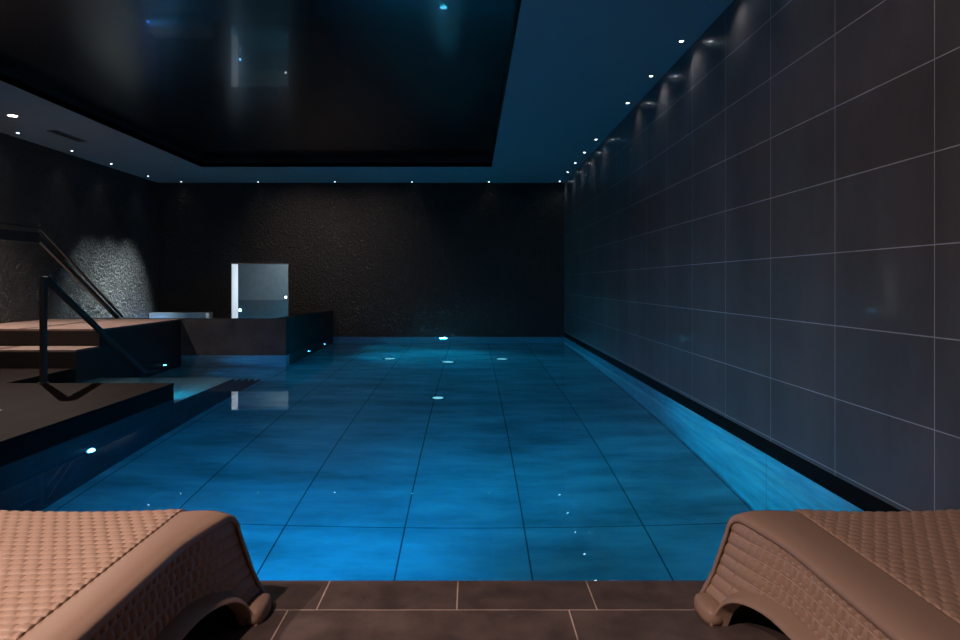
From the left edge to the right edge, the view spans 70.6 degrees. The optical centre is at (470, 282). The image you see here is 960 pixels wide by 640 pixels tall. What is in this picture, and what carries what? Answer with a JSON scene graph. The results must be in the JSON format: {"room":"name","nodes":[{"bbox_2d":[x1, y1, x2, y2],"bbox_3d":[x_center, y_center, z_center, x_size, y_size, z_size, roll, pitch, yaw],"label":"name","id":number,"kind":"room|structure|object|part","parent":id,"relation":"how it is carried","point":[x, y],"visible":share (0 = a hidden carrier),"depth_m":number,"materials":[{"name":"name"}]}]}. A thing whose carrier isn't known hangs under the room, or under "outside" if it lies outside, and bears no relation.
{"room":"spa","nodes":[
{"label":"spa","id":0,"kind":"room"},
{"bbox_2d":[0,132,157,322],"bbox_3d":[-8.550,0.253,7.800,0.300,5.885,20.800,0,0,0],"label":"wall","id":1,"kind":"structure","parent":0,"point":[104,219],"depth_m":14.40,"materials":[{"name":"black stone"}]},
{"bbox_2d":[57,310,332,354],"bbox_3d":[-6.050,1.093,15.880,4.700,0.745,4.640,0,0,0],"label":"wall","id":2,"kind":"structure","parent":0,"point":[286,335],"depth_m":13.56,"materials":[{"name":"black tile"}]},
{"bbox_2d":[238,265,287,299],"bbox_3d":[-5.500,0.120,19.450,4.600,3.600,1.500,0,0,0],"label":"wall","id":3,"kind":"structure","parent":0,"point":[255,282],"depth_m":20.00,"materials":[{"name":"grey paint"}]},
{"bbox_2d":[238,300,287,315],"bbox_3d":[-5.500,0.985,19.985,4.200,0.970,0.030,0,0,0],"label":"trim","id":4,"kind":"structure","parent":3,"relation":"attached to","point":[249,307],"depth_m":19.97,"materials":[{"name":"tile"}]},
{"bbox_2d":[158,183,563,336],"bbox_3d":[-3.100,0.253,18.450,11.200,5.885,0.500,0,0,0],"label":"wall","id":5,"kind":"structure","parent":0,"point":[387,259],"depth_m":18.20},
{"bbox_2d":[231,263,237,317],"bbox_3d":[-6.433,0.460,18.455,0.015,2.000,0.490,0,0,0],"label":"trim","id":6,"kind":"structure","parent":5,"relation":"attached to","point":[234,267],"depth_m":18.42,"materials":[{"name":"white"}]},
{"bbox_2d":[232,263,288,315],"bbox_3d":[-5.657,0.310,18.444,1.535,1.700,0.512,0,0,0],"label":"trim","id":7,"kind":"structure","parent":5,"relation":"attached to","point":[232,263],"depth_m":18.21,"materials":[{"name":"silver metal"}]},
{"bbox_2d":[0,0,733,182],"bbox_3d":[-2.950,-2.740,8.050,11.500,0.100,21.300,0,0,0],"label":"ceiling","id":8,"kind":"structure","parent":0,"point":[574,68],"depth_m":10.45,"materials":[{"name":"grey paint"}]},
{"bbox_2d":[5,114,19,116],"bbox_3d":[-7.370,-2.687,10.900,0.202,0.006,0.202,0,0,0],"label":"recessed light","id":9,"kind":"object","parent":8,"relation":"in","point":[9,115],"visible":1,"depth_m":10.87,"materials":[{"name":"grey"}]},
{"bbox_2d":[47,130,86,141],"bbox_3d":[-7.380,-2.682,12.400,0.180,0.016,0.920,0,0,0],"label":"ceiling vent","id":10,"kind":"object","parent":8,"relation":"in","point":[57,132],"visible":1,"depth_m":12.34,"materials":[{"name":"grey metal"}]},
{"bbox_2d":[0,0,517,157],"bbox_3d":[-2.885,-2.915,10.160,6.830,0.050,11.220,0,0,0],"label":"ceiling panel","id":11,"kind":"object","parent":8,"relation":"attached to","point":[203,78],"visible":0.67,"depth_m":9.01,"materials":[{"name":"black"}]},
{"bbox_2d":[0,0,520,166],"bbox_3d":[-2.885,-2.791,10.160,6.830,0.198,11.220,0,0,0],"label":"trim","id":12,"kind":"structure","parent":8,"relation":"attached to","point":[8,73],"depth_m":13.74,"materials":[{"name":"black paint"}]},
{"bbox_2d":[0,337,864,580],"bbox_3d":[-1.650,1.445,10.717,8.300,0.001,14.965,0,0,0],"label":"pool water","id":13,"kind":"object","parent":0,"point":[333,458],"visible":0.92,"depth_m":5.43,"materials":[{"name":"blue liquid"}]},
{"bbox_2d":[182,610,789,639],"bbox_3d":[-2.950,1.480,0.172,10.900,0.120,5.545,0,0,0],"label":"floor","id":14,"kind":"structure","parent":0,"point":[279,624],"depth_m":2.81,"materials":[{"name":"brown tile"}]},
{"bbox_2d":[0,509,271,639],"bbox_3d":[-1.665,1.186,2.005,1.600,0.483,2.122,0,0,0],"label":"sun lounger","id":15,"kind":"object","parent":14,"relation":"on","point":[145,574],"visible":1,"depth_m":2.42,"materials":[{"name":"brown wicker"}]},
{"bbox_3d":[-1.001,1.199,2.005,0.189,0.442,2.086,0,0,0],"label":"panel","id":16,"kind":"part","parent":15,"relation":"part of","materials":[{"name":"brown wicker"}]},
{"bbox_2d":[694,509,959,639],"bbox_3d":[1.720,1.187,2.005,1.500,0.483,2.121,0,0,0],"label":"sun lounger","id":17,"kind":"object","parent":14,"relation":"on","point":[814,574],"visible":1,"depth_m":2.44,"materials":[{"name":"brown wicker"}]},
{"bbox_3d":[1.106,1.199,2.005,0.189,0.442,2.086,0,0,0],"label":"panel","id":18,"kind":"part","parent":17,"relation":"part of","materials":[{"name":"brown wicker"}]},
{"bbox_2d":[564,0,959,511],"bbox_3d":[2.650,-0.683,8.050,0.300,4.013,21.300,0,0,0],"label":"wall","id":19,"kind":"structure","parent":0,"point":[769,237],"depth_m":5.11,"materials":[{"name":"grey tile"}]},
{"bbox_3d":[-0.600,2.368,3.110,6.200,1.654,0.250,0,0,0],"label":"wall","id":20,"kind":"structure","parent":0,"visible":0},
{"bbox_2d":[260,581,705,609],"bbox_3d":[-0.600,1.480,3.090,6.200,0.120,0.290,0,0,0],"label":"pool coping","id":21,"kind":"object","parent":20,"relation":"on","point":[285,595],"visible":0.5,"depth_m":3.08,"materials":[{"name":"brown tile"}]},
{"bbox_3d":[2.625,2.330,10.717,0.250,1.729,14.965,0,0,0],"label":"wall","id":22,"kind":"structure","parent":0,"visible":0},
{"bbox_2d":[564,332,900,511],"bbox_3d":[2.650,1.394,10.967,0.300,0.142,15.465,0,0,0],"label":"trim","id":23,"kind":"structure","parent":22,"relation":"on","point":[851,493],"depth_m":5.66,"materials":[{"name":"black"}]},
{"bbox_3d":[-6.200,1.895,16.030,4.400,0.050,4.340,0,0,0],"label":"basin","id":24,"kind":"object","parent":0,"visible":0},
{"bbox_2d":[149,312,212,317],"bbox_3d":[-7.665,1.325,17.950,1.470,1.090,0.500,0,0,0],"label":"ledge","id":25,"kind":"object","parent":24,"relation":"on","point":[154,314],"visible":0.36,"depth_m":17.70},
{"bbox_3d":[-5.500,1.490,19.350,4.200,0.060,1.300,0,0,0],"label":"channel","id":26,"kind":"object","parent":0,"visible":0},
{"bbox_2d":[238,316,284,317],"bbox_3d":[-5.500,0.960,19.085,4.200,0.001,1.770,0,0,0],"label":"water","id":27,"kind":"object","parent":26,"relation":"in","point":[238,316],"visible":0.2,"depth_m":19.43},
{"bbox_3d":[-4.875,2.330,10.600,2.350,1.729,15.200,0,0,0],"label":"wall","id":28,"kind":"structure","parent":0,"visible":0},
{"bbox_2d":[0,370,173,466],"bbox_3d":[-6.052,1.371,6.447,4.696,0.188,7.005,0,0,0],"label":"fascia","id":29,"kind":"object","parent":28,"relation":"on","point":[23,447],"visible":0.38,"depth_m":6.53,"materials":[{"name":"black"}]},
{"bbox_2d":[0,368,173,444],"bbox_3d":[-6.050,1.262,6.447,4.700,0.030,7.005,0,0,0],"label":"deck","id":30,"kind":"object","parent":29,"relation":"on","point":[28,409],"visible":0.88,"depth_m":7.32,"materials":[{"name":"brown wood"}]},
{"bbox_2d":[37,277,146,383],"bbox_3d":[-5.310,0.828,9.904,0.132,1.815,3.100,0,0,0],"label":"pool handrail","id":31,"kind":"object","parent":30,"relation":"on","point":[45,282],"visible":0.98,"depth_m":8.45,"materials":[{"name":"grey metal"}]},
{"bbox_3d":[-5.310,0.628,8.420,0.064,1.217,0.060,0,0,0],"label":"post","id":32,"kind":"part","parent":31,"relation":"part of","materials":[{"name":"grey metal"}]},
{"bbox_2d":[0,321,180,380],"bbox_3d":[-7.102,1.097,11.760,2.596,0.695,3.600,0,0,0],"label":"step riser","id":33,"kind":"structure","parent":28,"relation":"on","point":[146,344],"depth_m":10.60,"materials":[{"name":"black"}]},
{"bbox_2d":[0,346,99,351],"bbox_3d":[-7.100,0.998,10.270,2.600,0.030,0.660,0,0,0],"label":"step tread","id":34,"kind":"structure","parent":33,"relation":"on","point":[2,348],"depth_m":10.18,"materials":[{"name":"brown tile"}]},
{"bbox_2d":[0,222,122,317],"bbox_3d":[-7.200,0.002,11.990,0.060,1.963,4.039,0,0,0],"label":"handrail","id":35,"kind":"object","parent":34,"relation":"on","point":[5,234],"visible":0.96,"depth_m":11.68,"materials":[{"name":"grey metal"}]},
{"bbox_2d":[0,319,180,330],"bbox_3d":[-7.100,0.735,12.070,2.600,0.030,2.980,0,0,0],"label":"platform","id":36,"kind":"object","parent":33,"relation":"on","point":[53,324],"visible":0.82,"depth_m":11.76,"materials":[{"name":"brown tile"}]}
]}

